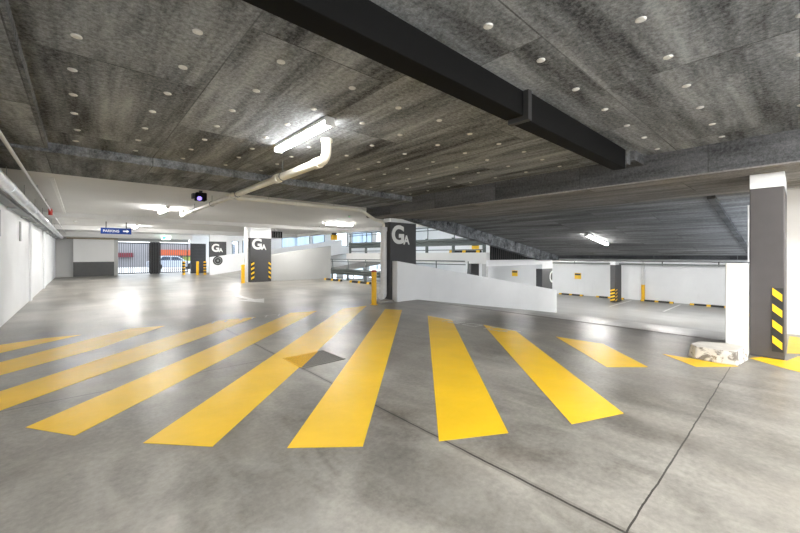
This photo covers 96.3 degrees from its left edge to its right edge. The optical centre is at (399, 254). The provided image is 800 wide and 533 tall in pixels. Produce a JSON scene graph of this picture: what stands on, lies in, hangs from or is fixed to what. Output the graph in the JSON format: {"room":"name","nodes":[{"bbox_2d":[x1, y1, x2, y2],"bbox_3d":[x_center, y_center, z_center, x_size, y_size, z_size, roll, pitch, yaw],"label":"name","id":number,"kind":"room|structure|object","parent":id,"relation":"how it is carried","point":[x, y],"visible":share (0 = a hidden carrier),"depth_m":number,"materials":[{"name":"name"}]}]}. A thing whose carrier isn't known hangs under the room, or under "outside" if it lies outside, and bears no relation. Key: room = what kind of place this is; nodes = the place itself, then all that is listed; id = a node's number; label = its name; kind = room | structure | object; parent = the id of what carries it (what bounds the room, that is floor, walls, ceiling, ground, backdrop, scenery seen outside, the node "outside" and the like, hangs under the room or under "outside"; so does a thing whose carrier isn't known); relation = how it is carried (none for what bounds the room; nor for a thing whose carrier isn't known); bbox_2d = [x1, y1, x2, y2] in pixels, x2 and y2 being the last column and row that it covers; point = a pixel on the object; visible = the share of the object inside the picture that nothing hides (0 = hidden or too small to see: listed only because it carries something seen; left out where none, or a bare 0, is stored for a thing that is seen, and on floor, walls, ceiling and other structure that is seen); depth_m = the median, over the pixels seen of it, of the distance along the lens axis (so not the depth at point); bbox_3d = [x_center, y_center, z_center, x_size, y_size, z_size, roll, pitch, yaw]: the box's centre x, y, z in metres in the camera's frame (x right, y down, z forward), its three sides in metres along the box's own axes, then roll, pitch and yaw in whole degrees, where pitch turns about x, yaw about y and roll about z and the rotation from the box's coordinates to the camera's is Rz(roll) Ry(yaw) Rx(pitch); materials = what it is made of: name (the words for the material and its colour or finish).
{"room":"parking garage","nodes":[
{"label":"parking garage","id":0,"kind":"room"},
{"bbox_2d":[0,188,52,232],"bbox_3d":[-8.374,-1.385,7.403,0.180,0.330,40.200,0,0,-42],"label":"wall","id":1,"kind":"structure","parent":0,"point":[5,193],"depth_m":9.45,"materials":[{"name":"grey paint"}]},
{"bbox_2d":[0,0,47,148],"bbox_3d":[0.183,-1.475,-1.345,0.880,0.090,15.750,0,0,-42],"label":"beam","id":2,"kind":"structure","parent":1,"relation":"attached to","point":[21,123],"depth_m":3.19,"materials":[{"name":"grey concrete"}]},
{"bbox_2d":[31,211,350,231],"bbox_3d":[-7.486,-1.375,16.177,12.800,0.150,0.500,0,0,-42],"label":"beam","id":3,"kind":"structure","parent":1,"relation":"attached to","point":[57,214],"depth_m":14.58,"materials":[{"name":"white paint"}]},
{"bbox_2d":[0,142,411,207],"bbox_3d":[-3.121,-1.605,7.438,7.660,0.430,1.750,0,0,-42],"label":"beam","id":4,"kind":"structure","parent":1,"relation":"attached to","point":[62,159],"depth_m":6.19,"materials":[{"name":"grey concrete"}]},
{"bbox_2d":[236,196,384,226],"bbox_3d":[-1.891,-1.117,9.176,0.370,0.544,4.437,0,0,43],"label":"pipe","id":5,"kind":"object","parent":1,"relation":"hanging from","point":[296,203],"visible":0.97,"depth_m":8.73,"materials":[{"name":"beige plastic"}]},
{"bbox_2d":[0,203,54,326],"bbox_3d":[-8.348,0.090,7.426,0.250,2.620,40.200,0,0,-42],"label":"wall","id":6,"kind":"structure","parent":0,"point":[14,253],"depth_m":8.98,"materials":[{"name":"white paint"}]},
{"bbox_2d":[19,221,21,240],"bbox_3d":[-9.639,-0.600,9.089,0.039,0.500,0.060,0,0,-42],"label":"wall box","id":7,"kind":"object","parent":6,"relation":"attached to","point":[20,222],"visible":1,"depth_m":9.07,"materials":[{"name":"grey metal"}]},
{"bbox_2d":[0,191,58,238],"bbox_3d":[-10.753,-1.005,10.440,0.179,0.090,31.900,0,0,-42],"label":"cable tray","id":8,"kind":"object","parent":6,"relation":"attached to","point":[5,200],"visible":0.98,"depth_m":8.42,"materials":[{"name":"grey metal"}]},
{"bbox_2d":[29,222,44,300],"bbox_3d":[-13.168,0.150,13.043,0.050,2.500,6.000,0,0,-42],"label":"trim","id":9,"kind":"structure","parent":6,"relation":"attached to","point":[30,223],"depth_m":10.89,"materials":[{"name":"white paint"}]},
{"bbox_2d":[67,237,117,239],"bbox_3d":[-19.782,-1.078,23.092,2.520,0.122,0.090,0,0,-42],"label":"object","id":10,"kind":"object","parent":6,"relation":"hanging from","point":[67,237],"visible":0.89,"depth_m":23.08,"materials":[{"name":"white metal"}]},
{"bbox_2d":[53,231,191,239],"bbox_3d":[-18.429,-1.295,24.369,7.400,0.310,0.900,0,0,-42],"label":"beam","id":11,"kind":"structure","parent":6,"relation":"attached to","point":[68,233],"depth_m":23.77,"materials":[{"name":"white paint"}]},
{"bbox_2d":[46,224,299,237],"bbox_3d":[-12.017,-1.345,21.247,12.800,0.210,0.500,0,0,-42],"label":"beam","id":12,"kind":"structure","parent":6,"relation":"attached to","point":[64,227],"depth_m":19.81,"materials":[{"name":"white paint"}]},
{"bbox_2d":[55,237,117,276],"bbox_3d":[-20.671,-0.075,23.538,3.350,2.950,0.250,0,0,-42],"label":"wall","id":13,"kind":"structure","parent":0,"point":[63,247],"depth_m":22.80,"materials":[{"name":"grey paint"}]},
{"bbox_2d":[73,239,113,261],"bbox_3d":[-20.187,-0.335,23.635,2.040,1.570,0.250,0,0,-42],"label":"end panel","id":14,"kind":"object","parent":13,"relation":"attached to","point":[84,250],"visible":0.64,"depth_m":23.52,"materials":[{"name":"white paint"}]},
{"bbox_2d":[73,262,113,276],"bbox_3d":[-20.184,0.925,23.631,2.040,0.950,0.260,0,0,-42],"label":"wall","id":15,"kind":"structure","parent":0,"point":[80,269],"depth_m":23.48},
{"bbox_2d":[118,238,188,242],"bbox_3d":[-18.362,-1.255,26.575,4.640,0.590,0.300,0,0,-42],"label":"lintel","id":16,"kind":"object","parent":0,"point":[119,239],"visible":0.21,"depth_m":26.36,"materials":[{"name":"grey paint"}]},
{"bbox_2d":[0,168,383,236],"bbox_3d":[-10.426,-1.635,19.317,13.000,0.370,25.700,0,0,-42],"label":"ceiling","id":17,"kind":"structure","parent":0,"point":[81,195],"depth_m":10.70,"materials":[{"name":"paint"}]},
{"bbox_2d":[0,166,62,238],"bbox_3d":[-10.604,-1.229,10.573,0.186,0.441,31.900,0,0,-42],"label":"duct","id":18,"kind":"object","parent":17,"relation":"hanging from","point":[6,184],"visible":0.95,"depth_m":6.86,"materials":[{"name":"metal"}]},
{"bbox_2d":[0,130,65,232],"bbox_3d":[-10.455,-1.325,10.706,0.100,0.249,31.900,0,0,-42],"label":"conduit","id":19,"kind":"object","parent":17,"relation":"attached to","point":[2,137],"visible":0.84,"depth_m":5.59,"materials":[{"name":"white plastic"}]},
{"bbox_2d":[50,177,65,212],"bbox_3d":[-8.954,-1.432,9.432,0.060,0.034,7.400,0,0,-42],"label":"conduit","id":20,"kind":"object","parent":17,"relation":"attached to","point":[52,179],"visible":1,"depth_m":8.11,"materials":[{"name":"white plastic"}]},
{"bbox_2d":[101,222,130,234],"bbox_3d":[-12.459,-1.185,15.725,1.060,0.529,0.066,0,0,-42],"label":"parking sign","id":21,"kind":"object","parent":17,"relation":"hanging from","point":[103,230],"visible":1,"depth_m":15.71,"materials":[{"name":"blue plastic"}]},
{"bbox_2d":[158,206,169,213],"bbox_3d":[-7.343,-1.400,11.141,0.110,0.098,1.400,0,0,-42],"label":"lamp","id":22,"kind":"object","parent":17,"relation":"attached to","point":[165,208],"visible":1,"depth_m":10.90,"materials":[{"name":"white"}]},
{"bbox_2d":[191,190,206,201],"bbox_3d":[-4.505,-1.330,8.041,0.280,0.238,0.244,0,0,-42],"label":"security camera","id":23,"kind":"object","parent":17,"relation":"attached to","point":[198,196],"visible":1,"depth_m":8.00,"materials":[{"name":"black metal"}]},
{"bbox_2d":[180,137,332,216],"bbox_3d":[-3.940,-1.348,8.024,0.154,0.341,9.093,0,0,-42],"label":"drain pipe","id":24,"kind":"object","parent":17,"relation":"hanging from","point":[318,162],"visible":1,"depth_m":5.66,"materials":[{"name":"beige plastic"}]},
{"bbox_2d":[271,230,281,237],"bbox_3d":[-7.123,-1.214,20.498,0.800,0.469,0.140,0,0,-42],"label":"ceiling vent","id":25,"kind":"object","parent":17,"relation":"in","point":[274,234],"visible":0.82,"depth_m":20.49,"materials":[{"name":"grey metal"}]},
{"bbox_2d":[324,222,352,225],"bbox_3d":[-2.798,-1.400,16.410,1.450,0.098,0.110,0,0,-42],"label":"lamp","id":26,"kind":"object","parent":17,"relation":"attached to","point":[326,223],"visible":1,"depth_m":16.34,"materials":[{"name":"white"}]},
{"bbox_2d":[326,223,351,225],"bbox_3d":[-2.798,-1.379,16.410,1.390,0.049,0.100,0,0,-42],"label":"diffuser","id":27,"kind":"object","parent":26,"relation":"attached to","point":[340,224],"depth_m":16.37,"materials":[{"name":"white"}]},
{"bbox_2d":[190,236,208,272],"bbox_3d":[-15.418,-0.075,28.233,1.960,2.950,0.250,0,0,-42],"label":"wall","id":28,"kind":"structure","parent":0,"point":[195,239],"depth_m":28.16,"materials":[{"name":"white paint"}]},
{"bbox_2d":[190,244,205,272],"bbox_3d":[-15.745,0.260,27.924,1.060,2.280,0.095,0,0,-42],"label":"door","id":29,"kind":"structure","parent":28,"relation":"in","point":[197,251],"depth_m":27.85,"materials":[{"name":"grey paint"}]},
{"bbox_2d":[209,235,225,256],"bbox_3d":[-13.170,-0.025,25.860,1.090,2.849,0.326,0,0,-42],"label":"sign","id":30,"kind":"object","parent":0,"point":[217,243],"depth_m":25.70,"materials":[{"name":"grey paint"}]},
{"bbox_2d":[226,230,379,282],"bbox_3d":[-5.991,-0.050,32.737,18.600,5.900,0.200,0,0,-42],"label":"wall","id":31,"kind":"structure","parent":0,"point":[275,243],"depth_m":32.20,"materials":[{"name":"white paint"}]},
{"bbox_2d":[282,236,309,247],"bbox_3d":[-8.779,-1.400,30.191,2.550,1.800,0.120,0,0,-42],"label":"window","id":32,"kind":"structure","parent":31,"relation":"in","point":[286,242],"depth_m":30.13,"materials":[{"name":"blue glass"}]},
{"bbox_2d":[312,235,324,243],"bbox_3d":[-7.213,-1.400,31.591,1.250,1.800,0.120,0,0,-42],"label":"window","id":33,"kind":"structure","parent":31,"relation":"in","point":[319,238],"depth_m":31.55,"materials":[{"name":"blue glass"}]},
{"bbox_2d":[271,224,425,238],"bbox_3d":[-3.809,-1.365,21.442,0.300,0.170,19.550,0,0,-42],"label":"beam","id":34,"kind":"structure","parent":31,"relation":"attached to","point":[417,225],"depth_m":20.83,"materials":[{"name":"white paint"}]},
{"bbox_2d":[352,231,371,242],"bbox_3d":[-3.690,-1.550,34.739,2.400,1.500,0.120,0,0,-42],"label":"window","id":35,"kind":"structure","parent":31,"relation":"in","point":[355,239],"depth_m":34.64,"materials":[{"name":"blue glass"}]},
{"bbox_2d":[331,233,336,239],"bbox_3d":[-3.808,-1.075,20.706,0.360,0.409,0.150,0,0,-42],"label":"sign","id":36,"kind":"object","parent":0,"point":[334,235],"visible":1,"depth_m":20.64,"materials":[{"name":"yellow plastic"}]},
{"bbox_2d":[216,252,568,278],"bbox_3d":[0.255,0.825,24.773,19.400,1.850,20.000,0,0,-42],"label":"wall","id":37,"kind":"structure","parent":0,"point":[473,258],"depth_m":19.30,"materials":[{"name":"white paint"}]},
{"bbox_2d":[349,227,485,252],"bbox_3d":[0.219,-0.692,17.947,0.196,1.184,9.831,0,0,-42],"label":"guard rail","id":38,"kind":"object","parent":37,"relation":"on","point":[453,242],"visible":0.56,"depth_m":16.56,"materials":[{"name":"grey metal"}]},
{"bbox_2d":[449,250,481,252],"bbox_3d":[2.799,-0.152,15.445,0.156,0.104,1.650,0,0,-42],"label":"wheel stop","id":39,"kind":"object","parent":37,"relation":"on","point":[450,251],"visible":0.89,"depth_m":15.28,"materials":[{"name":"black rubber"}]},
{"bbox_2d":[486,259,551,265],"bbox_3d":[5.503,0.328,16.014,5.550,0.245,0.053,0,0,-42],"label":"beam","id":40,"kind":"structure","parent":37,"relation":"attached to","point":[528,261],"depth_m":15.54,"materials":[{"name":"white paint"}]},
{"bbox_2d":[490,246,531,259],"bbox_3d":[5.597,-0.375,16.097,5.300,1.150,0.053,0,0,-42],"label":"screen","id":41,"kind":"object","parent":40,"relation":"on","point":[495,253],"visible":0.27,"depth_m":14.92,"materials":[{"name":"black metal"}]},
{"bbox_2d":[0,272,799,532],"bbox_3d":[-2.358,2.300,14.792,19.000,1.800,43.200,0,0,-42],"label":"floor","id":42,"kind":"structure","parent":0,"point":[692,449],"depth_m":2.72,"materials":[{"name":"concrete"}]},
{"bbox_2d":[0,335,78,352],"bbox_3d":[-5.942,1.398,5.552,0.566,0.002,1.515,0,0,6],"label":"floor marking","id":43,"kind":"object","parent":42,"relation":"on","point":[17,345],"depth_m":5.65,"materials":[{"name":"yellow paint"}]},
{"bbox_2d":[0,326,162,374],"bbox_3d":[-4.855,1.398,5.340,0.677,0.002,3.481,0,0,2],"label":"floor marking","id":44,"kind":"object","parent":42,"relation":"on","point":[38,358],"depth_m":5.24,"materials":[{"name":"yellow paint"}]},
{"bbox_2d":[0,317,254,410],"bbox_3d":[-3.708,1.398,5.271,0.617,0.002,5.657,0,0,3],"label":"floor marking","id":45,"kind":"object","parent":42,"relation":"on","point":[10,397],"depth_m":4.49,"materials":[{"name":"yellow paint"}]},
{"bbox_2d":[150,242,159,273],"bbox_3d":[-18.232,0.220,26.624,0.620,2.360,0.160,0,0,-42],"label":"gate post","id":46,"kind":"object","parent":42,"relation":"on","point":[154,246],"visible":0.99,"depth_m":26.56,"materials":[{"name":"black metal"}]},
{"bbox_2d":[118,242,149,273],"bbox_3d":[-19.223,0.225,25.738,2.020,2.250,0.060,0,0,-42],"label":"gate","id":47,"kind":"object","parent":46,"relation":"attached to","point":[128,243],"visible":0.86,"depth_m":25.72,"materials":[{"name":"metal"}]},
{"bbox_2d":[160,243,187,272],"bbox_3d":[-17.303,0.225,27.454,1.850,2.250,0.060,0,0,-42],"label":"gate","id":48,"kind":"object","parent":46,"relation":"attached to","point":[160,243],"visible":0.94,"depth_m":27.45,"materials":[{"name":"metal"}]},
{"bbox_2d":[25,311,315,435],"bbox_3d":[-2.568,1.398,5.881,0.547,0.002,6.202,0,0,4],"label":"floor marking","id":49,"kind":"object","parent":42,"relation":"on","point":[73,421],"depth_m":3.83,"materials":[{"name":"yellow paint"}]},
{"bbox_2d":[182,261,185,274],"bbox_3d":[-15.359,0.925,25.436,0.266,0.950,0.270,0,0,-42],"label":"bollard","id":50,"kind":"object","parent":42,"relation":"on","point":[183,262],"visible":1,"depth_m":25.36,"materials":[{"name":"yellow metal"}]},
{"bbox_2d":[196,261,198,274],"bbox_3d":[-14.208,0.925,25.124,0.266,0.950,0.270,0,0,-42],"label":"bollard","id":51,"kind":"object","parent":42,"relation":"on","point":[197,262],"visible":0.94,"depth_m":25.05,"materials":[{"name":"yellow metal"}]},
{"bbox_2d":[241,265,244,282],"bbox_3d":[-7.818,0.940,17.825,0.251,0.920,0.255,0,0,-42],"label":"bollard","id":52,"kind":"object","parent":42,"relation":"on","point":[242,266],"visible":0.91,"depth_m":17.75,"materials":[{"name":"yellow metal"}]},
{"bbox_2d":[244,227,248,281],"bbox_3d":[-7.850,-0.025,18.266,0.230,2.830,0.230,0,0,-42],"label":"downpipe","id":53,"kind":"object","parent":42,"relation":"on","point":[246,239],"visible":0.76,"depth_m":18.18,"materials":[{"name":"white plastic"}]},
{"bbox_2d":[236,295,263,302],"bbox_3d":[-4.800,1.398,11.402,0.800,0.002,2.400,0,0,-42],"label":"floor marking","id":54,"kind":"object","parent":42,"relation":"on","point":[249,299],"depth_m":11.12,"materials":[{"name":"white paint"}]},
{"bbox_2d":[143,306,365,446],"bbox_3d":[-1.418,1.398,6.264,0.548,0.002,7.283,0,0,4],"label":"floor marking","id":55,"kind":"object","parent":42,"relation":"on","point":[211,420],"depth_m":3.54,"materials":[{"name":"yellow paint"}]},
{"bbox_2d":[248,227,270,281],"bbox_3d":[-7.352,-0.025,18.781,1.090,2.849,0.336,0,0,-42],"label":"column","id":56,"kind":"structure","parent":42,"relation":"on","point":[259,243],"depth_m":18.62,"materials":[{"name":"grey paint"}]},
{"bbox_2d":[209,240,341,274],"bbox_3d":[-9.316,0.011,28.692,10.850,2.779,0.200,0,0,-42],"label":"parapet","id":57,"kind":"object","parent":42,"relation":"on","point":[232,262],"visible":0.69,"depth_m":26.38,"materials":[{"name":"white paint"}]},
{"bbox_2d":[213,256,222,264],"bbox_3d":[-12.896,0.400,25.336,0.640,0.640,0.031,0,0,-42],"label":"round sign","id":58,"kind":"object","parent":57,"relation":"attached to","point":[217,260],"visible":1,"depth_m":25.32,"materials":[{"name":"grey metal"}]},
{"bbox_2d":[271,246,330,280],"bbox_3d":[-5.576,0.426,20.366,3.650,1.949,0.200,0,0,-42],"label":"parapet","id":59,"kind":"object","parent":42,"relation":"on","point":[314,263],"visible":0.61,"depth_m":20.28,"materials":[{"name":"grey paint"}]},
{"bbox_2d":[283,350,344,368],"bbox_3d":[-1.160,1.396,4.824,0.620,0.008,0.580,0,0,-42],"label":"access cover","id":60,"kind":"object","parent":42,"relation":"on","point":[321,357],"visible":1,"depth_m":4.82,"materials":[{"name":"metal"}]},
{"bbox_2d":[324,278,341,280],"bbox_3d":[-3.679,1.348,19.647,0.156,0.104,1.650,0,0,-42],"label":"wheel stop","id":61,"kind":"object","parent":42,"relation":"on","point":[331,279],"visible":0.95,"depth_m":19.54,"materials":[{"name":"black rubber"}]},
{"bbox_2d":[287,309,401,447],"bbox_3d":[-0.331,1.398,5.923,0.544,0.002,6.704,0,0,4],"label":"floor marking","id":62,"kind":"object","parent":42,"relation":"on","point":[342,417],"depth_m":3.51,"materials":[{"name":"yellow paint"}]},
{"bbox_2d":[350,280,370,283],"bbox_3d":[-1.980,1.348,17.746,0.156,0.104,1.650,0,0,-42],"label":"wheel stop","id":63,"kind":"object","parent":42,"relation":"on","point":[351,281],"visible":0.89,"depth_m":17.61,"materials":[{"name":"black rubber"}]},
{"bbox_2d":[370,270,377,304],"bbox_3d":[-0.731,0.910,10.076,0.213,0.980,0.216,0,0,-42],"label":"bollard","id":64,"kind":"object","parent":42,"relation":"on","point":[373,272],"visible":1,"depth_m":10.02,"materials":[{"name":"yellow metal"}]},
{"bbox_2d":[378,227,386,299],"bbox_3d":[-0.511,0.245,10.813,0.222,2.176,0.302,0,0,22],"label":"downpipe","id":65,"kind":"object","parent":42,"relation":"on","point":[383,230],"visible":1,"depth_m":10.77,"materials":[{"name":"white plastic"}]},
{"bbox_2d":[377,299,393,303],"bbox_3d":[-0.581,1.370,10.660,0.613,0.060,0.566,0,0,-42],"label":"plinth","id":66,"kind":"object","parent":42,"relation":"on","point":[379,301],"visible":0.63,"depth_m":10.54,"materials":[{"name":"grey concrete"}]},
{"bbox_2d":[384,218,415,299],"bbox_3d":[0.009,0.141,11.297,1.090,2.519,0.326,0,0,-42],"label":"column","id":67,"kind":"structure","parent":42,"relation":"on","point":[401,234],"depth_m":11.04,"materials":[{"name":"grey paint"}]},
{"bbox_2d":[331,259,468,281],"bbox_3d":[-0.688,0.808,17.236,0.196,1.184,9.981,0,0,-42],"label":"guard rail","id":68,"kind":"object","parent":42,"relation":"on","point":[366,273],"visible":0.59,"depth_m":18.66,"materials":[{"name":"grey metal"}]},
{"bbox_2d":[428,316,507,440],"bbox_3d":[0.741,1.398,5.456,0.551,0.002,5.579,0,0,4],"label":"floor marking","id":69,"kind":"object","parent":42,"relation":"on","point":[465,408],"depth_m":3.64,"materials":[{"name":"yellow paint"}]},
{"bbox_2d":[392,261,556,312],"bbox_3d":[3.740,1.540,14.234,10.450,2.717,0.240,0,0,-42],"label":"parapet","id":70,"kind":"object","parent":42,"relation":"on","point":[410,281],"visible":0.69,"depth_m":12.71,"materials":[{"name":"white paint"}]},
{"bbox_2d":[447,320,520,331],"bbox_3d":[1.542,1.397,7.055,0.312,0.001,1.664,0,0,-42],"label":"floor marking","id":71,"kind":"structure","parent":42,"relation":"on","point":[447,320],"depth_m":6.99,"materials":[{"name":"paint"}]},
{"bbox_2d":[484,325,623,423],"bbox_3d":[1.816,1.398,5.053,0.544,0.002,4.228,0,0,3],"label":"floor marking","id":72,"kind":"object","parent":42,"relation":"on","point":[579,403],"depth_m":3.89,"materials":[{"name":"yellow paint"}]},
{"bbox_2d":[420,300,723,340],"bbox_3d":[2.905,1.403,8.485,0.040,0.014,7.180,0,0,-42],"label":"trim","id":73,"kind":"structure","parent":42,"relation":"on","point":[420,300],"depth_m":7.30,"materials":[{"name":"grey concrete"}]},
{"bbox_2d":[557,337,646,366],"bbox_3d":[2.902,1.398,5.288,0.557,0.002,1.676,0,0,3],"label":"floor marking","id":74,"kind":"object","parent":42,"relation":"on","point":[603,354],"depth_m":5.03,"materials":[{"name":"yellow paint"}]},
{"bbox_2d":[664,354,737,366],"bbox_3d":[3.830,1.398,4.644,0.420,0.002,0.780,0,0,-42],"label":"floor marking","id":75,"kind":"object","parent":42,"relation":"on","point":[694,362],"depth_m":4.61,"materials":[{"name":"yellow paint"}]},
{"bbox_2d":[688,341,747,365],"bbox_3d":[4.288,1.311,4.837,0.574,0.178,0.572,0,0,-42],"label":"kerb","id":76,"kind":"object","parent":42,"relation":"on","point":[723,353],"visible":1,"depth_m":4.69,"materials":[{"name":"paint"}]},
{"bbox_2d":[725,263,749,355],"bbox_3d":[8.636,1.505,8.510,10.780,2.787,0.220,0,0,-42],"label":"parapet","id":77,"kind":"object","parent":42,"relation":"on","point":[737,275],"visible":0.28,"depth_m":4.92,"materials":[{"name":"white paint"}]},
{"bbox_2d":[750,171,786,359],"bbox_3d":[5.400,0.141,5.239,1.105,2.519,0.335,0,0,-42],"label":"column","id":78,"kind":"structure","parent":42,"relation":"on","point":[768,191],"depth_m":4.88,"materials":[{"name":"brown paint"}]},
{"bbox_2d":[748,205,748,261],"bbox_3d":[4.894,-0.300,5.028,0.017,0.800,0.017,0,0,-19],"label":"conduit","id":79,"kind":"object","parent":78,"relation":"attached to","point":[748,205],"visible":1,"depth_m":5.02,"materials":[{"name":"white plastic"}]},
{"bbox_2d":[751,356,799,371],"bbox_3d":[5.033,1.398,4.573,1.200,0.002,0.810,0,0,-42],"label":"floor marking","id":80,"kind":"object","parent":42,"relation":"on","point":[793,364],"depth_m":4.65,"materials":[{"name":"yellow paint"}]},
{"bbox_2d":[787,336,799,353],"bbox_3d":[6.266,1.398,5.219,1.900,0.002,0.830,0,0,-42],"label":"floor stripe","id":81,"kind":"structure","parent":42,"relation":"on","point":[794,342],"depth_m":5.53,"materials":[{"name":"yellow paint"}]},
{"bbox_2d":[8,0,799,196],"bbox_3d":[2.636,-1.663,0.847,7.860,0.314,15.750,0,0,-42],"label":"ceiling","id":82,"kind":"structure","parent":0,"point":[213,83],"depth_m":3.15,"materials":[{"name":"concrete"}]},
{"bbox_2d":[274,116,334,152],"bbox_3d":[-1.231,-1.470,4.453,0.110,0.098,1.400,0,0,-42],"label":"lamp","id":83,"kind":"object","parent":82,"relation":"attached to","point":[326,122],"visible":1,"depth_m":4.29,"materials":[{"name":"white"}]},
{"bbox_2d":[242,0,643,169],"bbox_3d":[0.815,-1.383,3.109,7.558,0.275,0.350,0,0,-42],"label":"steel beam","id":84,"kind":"structure","parent":82,"relation":"attached to","point":[363,27],"depth_m":2.57,"materials":[{"name":"black metal"}]},
{"bbox_2d":[416,227,749,305],"bbox_3d":[11.612,-0.050,26.810,0.250,5.900,32.500,0,0,-42],"label":"wall","id":85,"kind":"structure","parent":0,"point":[676,284],"depth_m":23.20,"materials":[{"name":"white paint"}]},
{"bbox_2d":[366,129,799,216],"bbox_3d":[5.798,-1.480,5.015,2.410,0.680,17.750,0,0,-42],"label":"beam","id":86,"kind":"structure","parent":0,"point":[780,147],"depth_m":5.58,"materials":[{"name":"grey concrete"}]},
{"bbox_2d":[367,160,799,220],"bbox_3d":[5.805,-1.130,5.015,2.400,0.020,17.740,0,0,-42],"label":"beam","id":87,"kind":"structure","parent":86,"relation":"attached to","point":[731,181],"depth_m":6.63,"materials":[{"name":"grey concrete"}]},
{"bbox_2d":[446,192,749,255],"bbox_3d":[6.919,-0.787,12.119,8.730,1.625,7.850,0,0,-42],"label":"ceiling","id":88,"kind":"structure","parent":0,"point":[691,226],"depth_m":10.82,"materials":[{"name":"grey concrete"}]},
{"bbox_2d":[403,218,557,259],"bbox_3d":[3.916,-0.452,14.368,10.190,1.364,0.245,0,0,-42],"label":"beam","id":89,"kind":"structure","parent":88,"relation":"attached to","point":[453,228],"depth_m":13.65,"materials":[{"name":"concrete"}]},
{"bbox_2d":[585,233,608,245],"bbox_3d":[6.854,-0.531,12.443,1.893,0.368,0.110,0,0,-42],"label":"lamp","id":90,"kind":"object","parent":88,"relation":"attached to","point":[588,235],"visible":1,"depth_m":12.30,"materials":[{"name":"white"}]},
{"bbox_2d":[552,261,749,266],"bbox_3d":[12.768,0.475,22.479,0.100,0.249,23.500,0,0,-42],"label":"pipe","id":91,"kind":"object","parent":88,"relation":"hanging from","point":[574,262],"visible":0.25,"depth_m":20.77,"materials":[{"name":"grey metal"}]},
{"bbox_2d":[559,255,749,261],"bbox_3d":[10.230,0.096,14.845,0.090,0.313,7.300,0,0,-42],"label":"pipe","id":92,"kind":"object","parent":88,"relation":"hanging from","point":[684,260],"visible":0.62,"depth_m":14.29,"materials":[{"name":"grey metal"}]},
{"bbox_2d":[707,195,749,256],"bbox_3d":[9.153,-0.525,9.710,8.590,1.218,0.120,0,0,-42],"label":"trim","id":93,"kind":"structure","parent":88,"relation":"attached to","point":[713,200],"depth_m":8.25,"materials":[{"name":"concrete"}]},
{"bbox_2d":[557,293,724,332],"bbox_3d":[5.957,3.025,21.621,15.100,0.350,32.300,0,0,-42],"label":"floor","id":94,"kind":"structure","parent":0,"point":[689,316],"depth_m":18.06,"materials":[{"name":"concrete"}]},
{"bbox_2d":[468,263,478,275],"bbox_3d":[6.123,1.601,29.830,1.090,2.499,0.320,0,0,-42],"label":"column","id":95,"kind":"structure","parent":94,"relation":"on","point":[473,268],"depth_m":29.57,"materials":[{"name":"grey paint"}]},
{"bbox_2d":[482,264,487,276],"bbox_3d":[3.411,1.600,14.356,0.180,2.498,0.180,0,0,-42],"label":"post","id":96,"kind":"object","parent":94,"relation":"on","point":[484,267],"visible":0.24,"depth_m":14.27,"materials":[{"name":"paint"}]},
{"bbox_2d":[536,264,552,288],"bbox_3d":[7.254,1.601,17.986,1.090,2.499,0.328,0,0,-42],"label":"column","id":97,"kind":"structure","parent":94,"relation":"on","point":[543,271],"depth_m":17.73,"materials":[{"name":"grey paint"}]},
{"bbox_2d":[559,293,582,295],"bbox_3d":[12.117,2.798,25.383,0.156,0.104,1.650,0,0,-42],"label":"wheel stop","id":98,"kind":"object","parent":94,"relation":"on","point":[559,293],"visible":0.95,"depth_m":25.26,"materials":[{"name":"black rubber"}]},
{"bbox_2d":[610,261,620,302],"bbox_3d":[13.156,1.526,21.808,1.115,2.649,0.296,0,0,-42],"label":"column","id":99,"kind":"structure","parent":94,"relation":"on","point":[615,268],"depth_m":21.50,"materials":[{"name":"grey paint"}]},
{"bbox_2d":[641,262,644,298],"bbox_3d":[15.169,1.600,22.344,0.195,2.480,0.200,0,0,-42],"label":"downpipe","id":100,"kind":"object","parent":94,"relation":"on","point":[642,266],"visible":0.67,"depth_m":22.28,"materials":[{"name":"white plastic"}]},
{"bbox_2d":[640,299,673,303],"bbox_3d":[15.495,2.798,21.603,0.156,0.104,1.650,0,0,-42],"label":"wheel stop","id":101,"kind":"object","parent":94,"relation":"on","point":[641,299],"visible":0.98,"depth_m":21.56,"materials":[{"name":"black rubber"}]},
{"bbox_2d":[690,303,724,307],"bbox_3d":[17.095,2.798,19.814,0.156,0.104,1.650,0,0,-42],"label":"wheel stop","id":102,"kind":"object","parent":94,"relation":"on","point":[707,305],"visible":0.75,"depth_m":19.80,"materials":[{"name":"black rubber"}]},
{"bbox_2d":[787,189,799,334],"bbox_3d":[9.950,-0.075,3.160,0.250,2.950,9.450,0,0,-42],"label":"wall","id":103,"kind":"structure","parent":0,"point":[793,196],"depth_m":6.33,"materials":[{"name":"white paint"}]},
{"bbox_3d":[15.119,0.050,16.398,8.400,0.300,12.300,0,0,-42],"label":"ceiling","id":104,"kind":"structure","parent":0,"visible":0},
{"bbox_2d":[552,256,749,262],"bbox_3d":[11.838,0.040,13.465,0.400,0.480,12.300,0,0,-42],"label":"beam","id":105,"kind":"structure","parent":104,"relation":"attached to","point":[572,257],"depth_m":14.58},
{"label":"outside","id":106,"kind":"structure","parent":0,"visible":0},
{"bbox_2d":[118,264,379,272],"bbox_3d":[-30.795,1.590,45.706,65.000,0.320,40.800,0,0,-42],"label":"street","id":107,"kind":"structure","parent":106,"point":[137,269],"depth_m":35.31,"materials":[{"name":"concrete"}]},
{"bbox_2d":[146,256,189,268],"bbox_3d":[-22.497,0.750,35.553,4.242,1.339,1.760,0,0,-42],"label":"car","id":108,"kind":"object","parent":107,"relation":"on","point":[163,258],"visible":0.33,"depth_m":34.72,"materials":[{"name":"silver metal"}]},
{"bbox_2d":[118,242,234,266],"bbox_3d":[-32.693,-0.035,44.077,22.000,2.930,6.700,0,0,-42],"label":"building","id":109,"kind":"structure","parent":107,"relation":"on","point":[137,246],"depth_m":42.32,"materials":[{"name":"glass"}]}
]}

